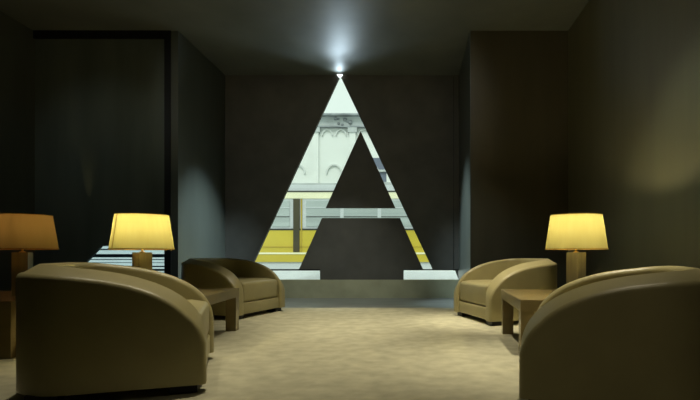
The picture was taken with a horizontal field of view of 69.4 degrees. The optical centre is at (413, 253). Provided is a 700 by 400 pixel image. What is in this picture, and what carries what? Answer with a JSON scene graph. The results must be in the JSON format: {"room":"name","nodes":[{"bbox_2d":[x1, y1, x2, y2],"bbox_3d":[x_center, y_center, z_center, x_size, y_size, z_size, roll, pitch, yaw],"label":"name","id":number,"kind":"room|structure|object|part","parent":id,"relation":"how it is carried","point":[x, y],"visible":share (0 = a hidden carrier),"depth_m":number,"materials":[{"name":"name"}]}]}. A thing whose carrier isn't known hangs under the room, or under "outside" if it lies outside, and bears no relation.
{"room":"hotel lobby","nodes":[
{"label":"hotel lobby","id":0,"kind":"room"},
{"bbox_2d":[0,11,34,290],"bbox_3d":[-5.460,-1.195,2.740,0.120,3.950,8.880,0,0,0],"label":"wall","id":1,"kind":"structure","parent":0,"point":[17,42],"depth_m":6.79,"materials":[{"name":"paint"}]},
{"bbox_2d":[35,39,163,265],"bbox_3d":[-4.470,-1.140,7.145,1.860,3.840,0.050,0,0,0],"label":"wall pier","id":2,"kind":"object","parent":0,"point":[99,103],"visible":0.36,"depth_m":7.12,"materials":[{"name":"black paint"}]},
{"bbox_3d":[-4.260,0.123,7.177,1.480,0.513,0.005,0,0,0],"label":"window","id":3,"kind":"structure","parent":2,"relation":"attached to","visible":0},
{"bbox_2d":[89,249,163,270],"bbox_3d":[-4.240,0.120,7.230,1.380,0.520,0.030,0,0,0],"label":"window blind","id":4,"kind":"object","parent":3,"relation":"attached to","point":[96,255],"visible":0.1,"depth_m":7.22,"materials":[{"name":"white plastic"}]},
{"bbox_2d":[171,31,224,278],"bbox_3d":[-3.400,-1.195,8.045,0.100,3.950,1.890,0,0,0],"label":"wall","id":5,"kind":"structure","parent":0,"point":[197,85],"depth_m":7.67,"materials":[{"name":"paint"}]},
{"bbox_2d":[33,30,170,274],"bbox_3d":[-4.425,-1.195,7.134,1.950,3.950,0.092,0,0,0],"label":"trim","id":6,"kind":"structure","parent":5,"relation":"attached to","point":[37,34],"depth_m":7.09,"materials":[{"name":"black wood"}]},
{"bbox_2d":[0,0,588,74],"bbox_3d":[-1.605,-3.230,3.660,7.790,0.120,10.720,0,0,0],"label":"ceiling","id":7,"kind":"structure","parent":0,"point":[239,37],"depth_m":6.91,"materials":[{"name":"paint"}]},
{"bbox_2d":[225,75,458,279],"bbox_3d":[-1.275,-1.354,8.905,4.150,3.631,0.070,0,0,0],"label":"wall","id":8,"kind":"structure","parent":0,"point":[271,121],"depth_m":8.87,"materials":[{"name":"grey paint"}]},
{"bbox_2d":[271,269,458,270],"bbox_3d":[-1.275,0.282,8.902,4.150,0.025,0.055,0,0,0],"label":"trim","id":9,"kind":"structure","parent":8,"relation":"attached to","point":[271,269],"depth_m":8.88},
{"bbox_2d":[273,271,457,278],"bbox_3d":[-1.275,0.413,9.355,4.150,0.185,0.730,0,0,0],"label":"trim","id":10,"kind":"structure","parent":8,"relation":"attached to","point":[281,274],"depth_m":9.39,"materials":[{"name":"white stone"}]},
{"bbox_2d":[280,279,458,297],"bbox_3d":[-1.275,0.618,8.925,4.150,0.324,0.130,0,0,0],"label":"trim","id":11,"kind":"structure","parent":8,"relation":"attached to","point":[294,288],"depth_m":8.86,"materials":[{"name":"grey paint"}]},
{"bbox_2d":[453,76,453,268],"bbox_3d":[0.703,-1.440,8.870,0.009,3.420,0.006,0,0,0],"label":"trim","id":12,"kind":"structure","parent":8,"relation":"attached to","point":[453,76],"depth_m":8.87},
{"bbox_2d":[282,298,453,307],"bbox_3d":[-1.605,0.840,3.635,7.790,0.120,10.670,0,0,0],"label":"floor","id":13,"kind":"structure","parent":0,"point":[289,302],"depth_m":7.88,"materials":[{"name":"grey stone"}]},
{"bbox_2d":[0,308,527,399],"bbox_3d":[-1.415,0.773,2.860,7.070,0.014,8.520,0,0,0],"label":"carpet","id":14,"kind":"object","parent":13,"relation":"on","point":[287,353],"visible":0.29,"depth_m":3.63,"materials":[{"name":"beige carpet"}]},
{"bbox_2d":[0,291,15,358],"bbox_3d":[-3.560,0.556,4.150,1.120,0.420,1.120,0,0,-6],"label":"side table","id":15,"kind":"object","parent":14,"relation":"on","point":[7,301],"visible":0.33,"depth_m":3.65,"materials":[{"name":"brown wood"}]},
{"bbox_3d":[-3.002,0.598,3.698,0.100,0.336,0.100,0,0,-6],"label":"leg","id":16,"kind":"part","parent":15,"relation":"part of","materials":[{"name":"brown wood"}]},
{"bbox_2d":[0,213,58,294],"bbox_3d":[-3.345,0.005,4.270,0.518,0.682,0.518,0,0,-20],"label":"table lamp","id":17,"kind":"object","parent":15,"relation":"on","point":[18,231],"visible":1,"depth_m":4.16,"materials":[{"name":"orange fabric"}]},
{"bbox_3d":[-3.345,-0.332,4.270,0.432,0.008,0.432,0,0,-20],"label":"shade trim","id":18,"kind":"part","parent":17,"relation":"part of","materials":[{"name":"brown fabric"}]},
{"bbox_3d":[-3.345,-0.187,4.270,0.512,0.290,0.512,0,0,-20],"label":"lamp shade","id":19,"kind":"part","parent":17,"relation":"part of","materials":[{"name":"orange fabric"}]},
{"bbox_3d":[-3.345,-0.042,4.270,0.518,0.008,0.518,0,0,-20],"label":"shade trim","id":20,"kind":"part","parent":17,"relation":"part of","materials":[{"name":"brown fabric"}]},
{"bbox_2d":[16,262,213,399],"bbox_3d":[-1.767,0.409,3.086,0.950,0.713,1.060,0,0,-19],"label":"armchair","id":21,"kind":"object","parent":14,"relation":"on","point":[82,327],"visible":1,"depth_m":2.60,"materials":[{"name":"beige leather"}]},
{"bbox_2d":[188,299,208,333],"bbox_3d":[-1.713,0.445,3.105,0.783,0.258,0.784,0,0,-19],"label":"seat cushion","id":22,"kind":"object","parent":21,"relation":"on","point":[202,305],"depth_m":3.30,"materials":[{"name":"beige leather"}]},
{"bbox_3d":[-1.709,0.646,3.106,0.782,0.136,0.792,0,0,-19],"label":"seat","id":23,"kind":"part","parent":21,"relation":"part of","materials":[{"name":"beige leather"}]},
{"bbox_2d":[197,288,238,330],"bbox_3d":[-2.300,0.556,4.480,1.120,0.420,1.120,0,0,-3],"label":"side table","id":24,"kind":"object","parent":14,"relation":"on","point":[213,295],"visible":0.2,"depth_m":4.97,"materials":[{"name":"brown wood"}]},
{"bbox_2d":[108,212,174,269],"bbox_3d":[-2.310,0.005,4.250,0.500,0.682,0.500,0,0,33],"label":"table lamp","id":25,"kind":"object","parent":24,"relation":"on","point":[130,230],"visible":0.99,"depth_m":4.08,"materials":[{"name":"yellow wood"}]},
{"bbox_3d":[-2.310,-0.187,4.250,0.494,0.290,0.494,0,0,33],"label":"lamp shade","id":26,"kind":"part","parent":25,"relation":"part of","materials":[{"name":"yellow fabric"}]},
{"bbox_3d":[-2.310,-0.042,4.250,0.500,0.008,0.500,0,0,33],"label":"shade trim","id":27,"kind":"part","parent":25,"relation":"part of","materials":[{"name":"beige fabric"}]},
{"bbox_3d":[-2.310,-0.332,4.250,0.417,0.008,0.417,0,0,33],"label":"shade trim","id":28,"kind":"part","parent":25,"relation":"part of","materials":[{"name":"yellow fabric"}]},
{"bbox_3d":[-1.824,0.598,5.018,0.100,0.336,0.100,0,0,-4],"label":"leg","id":29,"kind":"part","parent":24,"relation":"part of","materials":[{"name":"brown wood"}]},
{"bbox_2d":[181,258,284,318],"bbox_3d":[-2.341,0.409,6.400,0.950,0.713,1.060,0,0,16],"label":"armchair","id":30,"kind":"object","parent":14,"relation":"on","point":[261,289],"visible":0.84,"depth_m":6.10,"materials":[{"name":"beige leather"}]},
{"bbox_2d":[237,277,276,301],"bbox_3d":[-2.286,0.445,6.385,0.783,0.258,0.784,0,0,16],"label":"seat cushion","id":31,"kind":"object","parent":30,"relation":"on","point":[255,289],"depth_m":6.27,"materials":[{"name":"beige leather"}]},
{"bbox_3d":[-2.282,0.646,6.384,0.782,0.136,0.792,0,0,16],"label":"seat","id":32,"kind":"part","parent":30,"relation":"part of","materials":[{"name":"beige leather"}]},
{"bbox_2d":[454,258,556,325],"bbox_3d":[1.099,0.409,5.916,0.950,0.713,1.060,0,0,-17],"label":"armchair","id":33,"kind":"object","parent":14,"relation":"on","point":[477,293],"visible":0.84,"depth_m":5.50,"materials":[{"name":"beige leather"}]},
{"bbox_3d":[1.041,0.646,5.898,0.782,0.136,0.792,0,0,-17],"label":"seat","id":34,"kind":"part","parent":33,"relation":"part of","materials":[{"name":"beige leather"}]},
{"bbox_2d":[460,280,491,305],"bbox_3d":[1.045,0.445,5.899,0.783,0.258,0.784,0,0,-17],"label":"seat cushion","id":35,"kind":"object","parent":33,"relation":"on","point":[472,292],"depth_m":5.77,"materials":[{"name":"beige leather"}]},
{"bbox_2d":[501,289,554,351],"bbox_3d":[1.385,0.556,4.290,1.120,0.420,1.120,0,0,3],"label":"side table","id":36,"kind":"object","parent":14,"relation":"on","point":[526,302],"visible":0.31,"depth_m":4.17,"materials":[{"name":"brown wood"}]},
{"bbox_3d":[0.901,0.598,4.821,0.100,0.336,0.100,0,0,3],"label":"leg","id":37,"kind":"part","parent":36,"relation":"part of","materials":[{"name":"brown wood"}]},
{"bbox_3d":[0.855,0.598,3.806,0.100,0.336,0.100,0,0,3],"label":"leg","id":38,"kind":"part","parent":36,"relation":"part of","materials":[{"name":"brown wood"}]},
{"bbox_2d":[545,213,608,283],"bbox_3d":[1.385,0.005,4.270,0.518,0.682,0.518,0,0,-37],"label":"table lamp","id":39,"kind":"object","parent":36,"relation":"on","point":[566,231],"visible":1,"depth_m":4.09,"materials":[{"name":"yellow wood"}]},
{"bbox_3d":[1.385,-0.187,4.270,0.512,0.290,0.512,0,0,-37],"label":"lamp shade","id":40,"kind":"part","parent":39,"relation":"part of","materials":[{"name":"beige fabric"}]},
{"bbox_3d":[1.385,-0.332,4.270,0.432,0.008,0.432,0,0,-37],"label":"shade trim","id":41,"kind":"part","parent":39,"relation":"part of","materials":[{"name":"yellow fabric"}]},
{"bbox_3d":[1.385,-0.042,4.270,0.518,0.008,0.518,0,0,-37],"label":"shade trim","id":42,"kind":"part","parent":39,"relation":"part of","materials":[{"name":"beige fabric"}]},
{"bbox_2d":[519,266,699,399],"bbox_3d":[1.133,0.418,2.837,0.950,0.695,1.060,0,0,18],"label":"armchair","id":43,"kind":"object","parent":14,"relation":"on","point":[634,333],"visible":1,"depth_m":2.35,"materials":[{"name":"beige leather"}]},
{"bbox_2d":[458,31,470,279],"bbox_3d":[0.806,-1.195,8.045,0.012,3.950,1.890,0,0,0],"label":"wall","id":44,"kind":"structure","parent":0,"point":[465,72],"depth_m":7.77,"materials":[{"name":"paint"}]},
{"bbox_2d":[471,31,567,288],"bbox_3d":[1.561,-1.195,7.160,1.498,3.950,0.120,0,0,0],"label":"wall pier","id":45,"kind":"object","parent":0,"point":[519,79],"visible":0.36,"depth_m":7.10,"materials":[{"name":"black paint"}]},
{"bbox_2d":[568,0,699,275],"bbox_3d":[2.250,-1.195,2.700,0.120,3.950,8.800,0,0,0],"label":"wall","id":46,"kind":"structure","parent":0,"point":[634,65],"depth_m":4.90,"materials":[{"name":"brown paint"}]},
{"label":"outside","id":47,"kind":"structure","parent":0,"visible":0},
{"bbox_3d":[-7.500,0.880,34.510,75.000,0.120,50.980,0,0,0],"label":"street","id":48,"kind":"object","parent":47,"visible":0},
{"bbox_2d":[89,113,452,272],"bbox_3d":[-3.526,-2.626,24.775,40.948,6.892,6.450,0,0,0],"label":"building","id":49,"kind":"structure","parent":48,"relation":"on","point":[330,147],"depth_m":22.00,"materials":[{"name":"stone"}]},
{"bbox_3d":[-6.000,-6.039,21.775,36.000,0.066,0.450,0,0,0],"label":"cornice","id":50,"kind":"part","parent":49,"relation":"part of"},
{"bbox_3d":[-6.000,-5.562,21.890,36.000,0.053,0.220,0,0,0],"label":"frieze moulding","id":51,"kind":"part","parent":49,"relation":"part of","materials":[{"name":"grey stone"}]},
{"bbox_2d":[255,185,457,276],"bbox_3d":[-1.350,-0.702,17.185,11.700,3.044,2.430,0,0,0],"label":"tram","id":52,"kind":"object","parent":48,"relation":"on","point":[288,240],"visible":0.12,"depth_m":16.00,"materials":[{"name":"grey paint"}]}
]}

